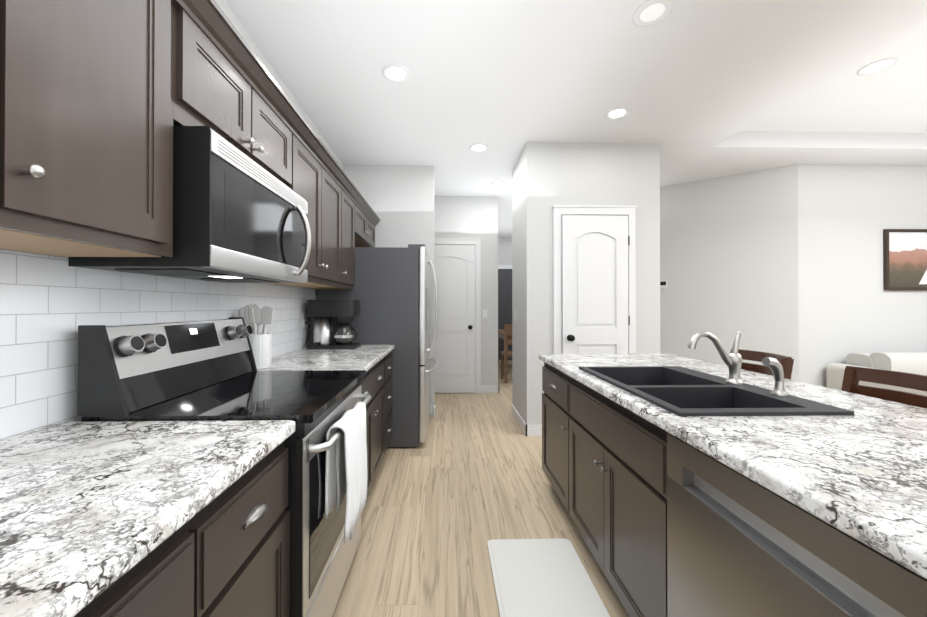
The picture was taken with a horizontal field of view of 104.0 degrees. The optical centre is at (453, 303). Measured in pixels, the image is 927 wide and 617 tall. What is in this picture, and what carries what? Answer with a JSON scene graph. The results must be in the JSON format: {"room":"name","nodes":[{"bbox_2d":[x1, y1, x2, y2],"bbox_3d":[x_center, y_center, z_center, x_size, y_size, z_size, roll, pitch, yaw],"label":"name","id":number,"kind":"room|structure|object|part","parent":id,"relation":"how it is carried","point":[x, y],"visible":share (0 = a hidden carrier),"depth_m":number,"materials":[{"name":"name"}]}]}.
{"room":"kitchen","nodes":[
{"label":"kitchen","id":0,"kind":"room"},
{"bbox_2d":[78,0,343,421],"bbox_3d":[-1.231,-0.161,1.033,0.120,2.840,8.320,0,0,-1],"label":"wall","id":1,"kind":"structure","parent":0,"point":[234,20],"depth_m":2.37,"materials":[{"name":"paint"}]},
{"bbox_2d":[0,0,187,256],"bbox_3d":[-0.978,-0.556,0.644,0.344,0.831,0.865,0,0,-1],"label":"upper cabinet","id":2,"kind":"object","parent":1,"relation":"attached to","point":[99,99],"depth_m":0.83,"materials":[{"name":"brown wood"}]},
{"bbox_2d":[0,249,316,439],"bbox_3d":[-1.174,0.083,1.373,0.010,0.565,5.399,0,0,-1],"label":"tile backsplash","id":3,"kind":"structure","parent":1,"relation":"attached to","point":[49,304],"depth_m":1.09,"materials":[{"name":"white tile"}]},
{"bbox_2d":[303,313,309,346],"bbox_3d":[-1.183,0.206,2.894,0.043,0.262,0.107,0,0,-1],"label":"electrical outlet plate","id":4,"kind":"object","parent":3,"relation":"attached to","point":[305,322],"visible":1,"depth_m":2.90,"materials":[{"name":"white plastic"}]},
{"bbox_2d":[188,0,295,191],"bbox_3d":[-0.998,-0.758,1.473,0.344,0.416,0.789,0,0,-1],"label":"upper cabinet","id":5,"kind":"object","parent":1,"relation":"attached to","point":[227,93],"depth_m":1.36,"materials":[{"name":"brown wood"}]},
{"bbox_2d":[68,126,310,282],"bbox_3d":[-0.921,-0.323,1.481,0.497,0.432,0.770,0,0,-1],"label":"microwave","id":6,"kind":"object","parent":5,"relation":"attached to","point":[239,216],"visible":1,"depth_m":1.20,"materials":[{"name":"black metal"}]},
{"bbox_2d":[269,116,347,287],"bbox_3d":[-1.018,-0.546,2.343,0.344,0.831,0.952,0,0,-1],"label":"upper cabinet","id":7,"kind":"object","parent":1,"relation":"attached to","point":[324,188],"depth_m":2.35,"materials":[{"name":"brown wood"}]},
{"bbox_2d":[309,184,355,288],"bbox_3d":[-1.031,-0.542,2.922,0.344,0.831,0.468,0,0,-1],"label":"upper cabinet","id":8,"kind":"object","parent":1,"relation":"attached to","point":[351,191],"depth_m":3.05,"materials":[{"name":"brown wood"}]},
{"bbox_2d":[356,196,367,243],"bbox_3d":[-1.043,-0.791,3.420,0.344,0.328,0.525,0,0,-1],"label":"upper cabinet","id":9,"kind":"object","parent":1,"relation":"attached to","point":[361,208],"depth_m":3.44,"materials":[{"name":"brown wood"}]},
{"bbox_2d":[356,208,375,246],"bbox_3d":[-1.052,-0.789,3.817,0.344,0.328,0.520,0,0,-1],"label":"upper cabinet","id":10,"kind":"object","parent":1,"relation":"attached to","point":[371,219],"depth_m":3.86,"materials":[{"name":"brown wood"}]},
{"bbox_2d":[344,165,433,416],"bbox_3d":[-0.736,-0.143,4.146,1.015,2.840,0.120,0,0,-1],"label":"wall","id":11,"kind":"structure","parent":0,"point":[399,200],"depth_m":4.09,"materials":[{"name":"paint"}]},
{"bbox_2d":[333,360,628,616],"bbox_3d":[3.052,1.320,2.865,8.900,0.100,11.800,0,0,-1],"label":"floor","id":12,"kind":"structure","parent":0,"point":[458,489],"depth_m":2.15,"materials":[{"name":"brown wood"}]},
{"bbox_2d":[74,487,229,616],"bbox_3d":[-0.808,0.819,0.472,0.671,0.874,0.508,0,0,-1],"label":"base cabinet","id":13,"kind":"object","parent":12,"relation":"on","point":[226,553],"depth_m":0.65,"materials":[{"name":"black wood"}]},
{"bbox_2d":[0,420,295,616],"bbox_3d":[-0.787,0.357,-0.123,0.692,0.040,2.394,0,0,-1],"label":"countertop","id":14,"kind":"structure","parent":13,"relation":"on","point":[90,512],"depth_m":0.66,"materials":[{"name":"stone"}]},
{"bbox_2d":[77,317,370,616],"bbox_3d":[-0.745,0.664,1.456,0.761,1.195,0.757,0,0,-1],"label":"range","id":15,"kind":"object","parent":12,"relation":"on","point":[199,370],"visible":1,"depth_m":1.25,"materials":[{"name":"black metal"}]},
{"bbox_2d":[325,402,366,542],"bbox_3d":[-0.408,0.642,1.427,0.089,0.439,0.370,0,0,-1],"label":"towel","id":16,"kind":"object","parent":15,"relation":"hanging from","point":[346,461],"depth_m":1.34,"materials":[{"name":"white fabric"}]},
{"bbox_2d":[230,441,289,616],"bbox_3d":[-0.817,0.821,0.839,0.671,0.874,0.462,0,0,-1],"label":"base cabinet","id":17,"kind":"object","parent":12,"relation":"on","point":[259,522],"depth_m":0.92,"materials":[{"name":"black wood"}]},
{"bbox_2d":[361,354,388,500],"bbox_3d":[-0.851,0.829,2.290,0.671,0.874,0.905,0,0,-1],"label":"base cabinet","id":18,"kind":"object","parent":12,"relation":"on","point":[376,384],"depth_m":2.46,"materials":[{"name":"black wood"}]},
{"bbox_2d":[257,345,394,371],"bbox_3d":[-0.848,0.372,2.498,0.692,0.040,1.318,0,0,-1],"label":"countertop","id":19,"kind":"structure","parent":18,"relation":"on","point":[365,357],"depth_m":2.28,"materials":[{"name":"stone"}]},
{"bbox_2d":[238,304,273,369],"bbox_3d":[-1.073,0.174,1.973,0.186,0.350,0.154,0,0,-1],"label":"utensil crock","id":20,"kind":"object","parent":19,"relation":"on","point":[253,315],"visible":0.73,"depth_m":1.93,"materials":[{"name":"white ceramic"}]},
{"bbox_2d":[307,300,360,348],"bbox_3d":[-0.963,0.162,2.927,0.375,0.385,0.242,0,0,-1],"label":"coffee maker","id":21,"kind":"object","parent":19,"relation":"on","point":[321,314],"visible":1,"depth_m":2.85,"materials":[{"name":"black plastic"}]},
{"bbox_2d":[317,244,437,446],"bbox_3d":[-0.683,0.377,3.619,1.046,1.795,0.905,0,0,-1],"label":"fridge","id":22,"kind":"object","parent":12,"relation":"on","point":[390,290],"visible":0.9,"depth_m":3.17,"materials":[{"name":"grey metal"}]},
{"bbox_2d":[389,353,391,442],"bbox_3d":[-0.865,0.833,2.918,0.671,0.874,0.469,0,0,-1],"label":"base cabinet","id":23,"kind":"object","parent":12,"relation":"on","point":[390,355],"depth_m":3.04,"materials":[{"name":"black wood"}]},
{"bbox_2d":[434,196,497,384],"bbox_3d":[-0.351,-0.128,6.755,1.905,2.840,3.080,0,0,-1],"label":"wall block","id":24,"kind":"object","parent":12,"relation":"on","point":[465,216],"visible":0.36,"depth_m":5.23,"materials":[{"name":"paint"}]},
{"bbox_2d":[434,245,474,392],"bbox_3d":[-0.080,0.216,5.168,0.767,2.110,0.101,0,0,-1],"label":"closet door","id":25,"kind":"structure","parent":24,"relation":"attached to","point":[454,342],"depth_m":5.19,"materials":[{"name":"white wood"}]},
{"bbox_2d":[434,238,480,392],"bbox_3d":[-0.075,0.172,5.206,0.935,2.222,0.026,0,0,-1],"label":"door frame","id":26,"kind":"structure","parent":24,"relation":"attached to","point":[476,242],"depth_m":5.21,"materials":[{"name":"white wood"}]},
{"bbox_2d":[498,329,511,375],"bbox_3d":[1.354,0.914,7.079,1.000,0.760,1.200,0,0,-1],"label":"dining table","id":27,"kind":"object","parent":12,"relation":"on","point":[501,334],"visible":0.25,"depth_m":6.80,"materials":[{"name":"brown wood"}]},
{"bbox_2d":[501,324,511,382],"bbox_3d":[1.027,0.813,6.072,0.420,0.950,0.420,0,0,-1],"label":"dining chair","id":28,"kind":"object","parent":12,"relation":"on","point":[505,353],"visible":0.46,"depth_m":5.87,"materials":[{"name":"brown wood"}]},
{"bbox_2d":[487,538,609,616],"bbox_3d":[0.403,1.251,1.463,0.438,0.018,0.920,0,0,-1],"label":"kitchen mat","id":29,"kind":"object","parent":12,"relation":"on","point":[541,577],"visible":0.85,"depth_m":1.63,"materials":[{"name":"white fabric"}]},
{"bbox_2d":[512,142,659,424],"bbox_3d":[1.348,-0.144,3.894,1.307,2.840,0.760,0,0,-1],"label":"wall block","id":30,"kind":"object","parent":12,"relation":"on","point":[546,176],"visible":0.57,"depth_m":3.52,"materials":[{"name":"paint"}]},
{"bbox_2d":[434,385,541,435],"bbox_3d":[3.231,1.235,5.953,8.400,0.105,4.834,0,0,-1],"label":"baseboard","id":31,"kind":"structure","parent":30,"relation":"attached to","point":[531,430],"depth_m":3.77,"materials":[{"name":"white wood"}]},
{"bbox_2d":[552,205,636,353],"bbox_3d":[1.360,0.162,3.499,0.815,2.222,0.026,0,0,-1],"label":"door frame","id":32,"kind":"structure","parent":30,"relation":"attached to","point":[559,211],"depth_m":3.50,"materials":[{"name":"white wood"}]},
{"bbox_2d":[562,215,629,353],"bbox_3d":[1.367,0.206,3.461,0.647,2.110,0.101,0,0,-1],"label":"pantry door","id":33,"kind":"structure","parent":30,"relation":"attached to","point":[595,318],"depth_m":3.48,"materials":[{"name":"white wood"}]},
{"bbox_2d":[542,362,667,616],"bbox_3d":[0.954,0.820,0.633,0.650,0.874,3.830,0,0,-1],"label":"base cabinet","id":34,"kind":"object","parent":12,"relation":"on","point":[604,463],"visible":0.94,"depth_m":1.47,"materials":[{"name":"black wood"}]},
{"bbox_2d":[538,353,926,578],"bbox_3d":[1.109,0.362,0.652,0.937,0.040,3.855,0,0,-1],"label":"countertop","id":35,"kind":"structure","parent":34,"relation":"on","point":[860,474],"depth_m":0.86,"materials":[{"name":"stone"}]},
{"bbox_2d":[579,366,853,415],"bbox_3d":[0.952,0.441,1.531,0.547,0.212,0.840,0,0,-1],"label":"sink","id":36,"kind":"object","parent":35,"relation":"in","point":[679,391],"visible":0.23,"depth_m":1.45,"materials":[{"name":"grey"}]},
{"bbox_2d":[687,332,787,395],"bbox_3d":[1.102,0.225,1.429,0.231,0.217,0.255,0,0,-1],"label":"faucet","id":37,"kind":"object","parent":35,"relation":"on","point":[732,360],"visible":1,"depth_m":1.51,"materials":[{"name":"silver metal"}]},
{"bbox_2d":[730,349,793,379],"bbox_3d":[1.554,0.772,2.073,0.505,0.985,0.413,0,0,-1],"label":"bar stool","id":38,"kind":"object","parent":12,"relation":"on","point":[786,362],"visible":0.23,"depth_m":2.09,"materials":[{"name":"brown wood"}]},
{"bbox_2d":[667,433,926,616],"bbox_3d":[0.951,0.823,0.780,0.598,0.869,0.649,0,0,-1],"label":"dishwasher","id":39,"kind":"object","parent":12,"relation":"on","point":[739,545],"visible":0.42,"depth_m":0.78,"materials":[{"name":"silver metal"}]},
{"bbox_2d":[826,352,926,395],"bbox_3d":[5.247,0.886,3.538,2.280,0.775,0.940,0,0,-1],"label":"sofa","id":40,"kind":"object","parent":12,"relation":"on","point":[912,362],"visible":0.42,"depth_m":3.65,"materials":[{"name":"fabric"}]},
{"bbox_2d":[841,366,926,408],"bbox_3d":[1.569,0.769,1.423,0.505,0.985,0.413,0,0,-1],"label":"bar stool","id":41,"kind":"object","parent":12,"relation":"on","point":[853,376],"visible":0.17,"depth_m":1.50,"materials":[{"name":"brown wood"}]},
{"bbox_2d":[498,237,511,264],"bbox_3d":[3.968,-0.118,8.456,6.810,2.840,0.120,0,0,-1],"label":"wall","id":42,"kind":"structure","parent":0,"point":[504,250],"depth_m":8.34,"materials":[{"name":"paint"}]},
{"bbox_2d":[498,269,511,359],"bbox_3d":[1.276,0.245,8.284,0.900,2.088,0.092,0,0,-1],"label":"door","id":43,"kind":"structure","parent":42,"relation":"in","point":[504,296],"depth_m":8.29,"materials":[{"name":"grey"}]},
{"bbox_2d":[498,265,511,268],"bbox_3d":[1.276,0.206,8.306,1.060,2.190,0.050,0,0,-1],"label":"door frame","id":44,"kind":"structure","parent":42,"relation":"attached to","point":[504,266],"depth_m":8.28,"materials":[{"name":"white wood"}]},
{"bbox_2d":[225,0,926,236],"bbox_3d":[3.052,-1.710,2.882,8.900,0.280,11.800,0,0,-1],"label":"ceiling","id":45,"kind":"structure","parent":0,"point":[704,89],"depth_m":2.58,"materials":[{"name":"paint"}]},
{"bbox_2d":[382,64,410,82],"bbox_3d":[-0.393,-1.569,2.469,0.196,0.007,0.196,0,0,-1],"label":"recessed light","id":46,"kind":"object","parent":45,"relation":"in","point":[398,73],"visible":1,"depth_m":2.46,"materials":[{"name":"white plastic"}]},
{"bbox_2d":[469,143,488,151],"bbox_3d":[0.249,-1.562,3.633,0.196,0.007,0.196,0,0,-1],"label":"recessed light","id":47,"kind":"object","parent":45,"relation":"in","point":[479,147],"visible":1,"depth_m":3.62,"materials":[{"name":"white"}]},
{"bbox_2d":[491,181,505,185],"bbox_3d":[0.580,-1.556,4.701,0.196,0.007,0.196,0,0,-1],"label":"recessed light","id":48,"kind":"object","parent":45,"relation":"in","point":[499,183],"visible":1,"depth_m":4.69,"materials":[{"name":"white"}]},
{"bbox_2d":[605,107,630,119],"bbox_3d":[1.345,-1.566,2.983,0.196,0.007,0.196,0,0,-1],"label":"recessed light","id":49,"kind":"object","parent":45,"relation":"in","point":[617,113],"visible":1,"depth_m":2.98,"materials":[{"name":"white"}]},
{"bbox_2d":[632,0,672,26],"bbox_3d":[1.072,-1.572,1.958,0.196,0.007,0.196,0,0,-1],"label":"recessed light","id":50,"kind":"object","parent":45,"relation":"in","point":[649,13],"visible":1,"depth_m":1.96,"materials":[{"name":"white"}]},
{"bbox_2d":[857,57,897,75],"bbox_3d":[3.088,-1.728,2.643,0.196,0.007,0.196,0,0,-1],"label":"recessed light","id":51,"kind":"object","parent":45,"relation":"in","point":[878,66],"visible":1,"depth_m":2.64,"materials":[{"name":"white"}]},
{"bbox_2d":[660,164,798,380],"bbox_3d":[3.133,-0.140,4.632,1.847,2.840,0.120,0,0,36],"label":"wall","id":52,"kind":"structure","parent":0,"point":[728,257],"depth_m":4.39,"materials":[{"name":"paint"}]},
{"bbox_2d":[660,280,667,287],"bbox_3d":[2.771,-0.259,4.806,0.115,0.100,0.024,0,0,36],"label":"thermostat","id":53,"kind":"object","parent":52,"relation":"attached to","point":[663,283],"visible":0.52,"depth_m":4.79,"materials":[{"name":"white plastic"}]},
{"bbox_2d":[798,164,926,386],"bbox_3d":[5.659,-0.143,4.129,3.630,2.840,0.151,0,0,-1],"label":"wall","id":54,"kind":"structure","parent":0,"point":[847,215],"depth_m":4.06,"materials":[{"name":"paint"}]},
{"bbox_3d":[5.258,-0.492,4.061,0.875,0.683,0.030,0,0,-1],"label":"picture frame","id":55,"kind":"part","parent":54,"relation":"part of","materials":[{"name":"brown wood"}]}
]}

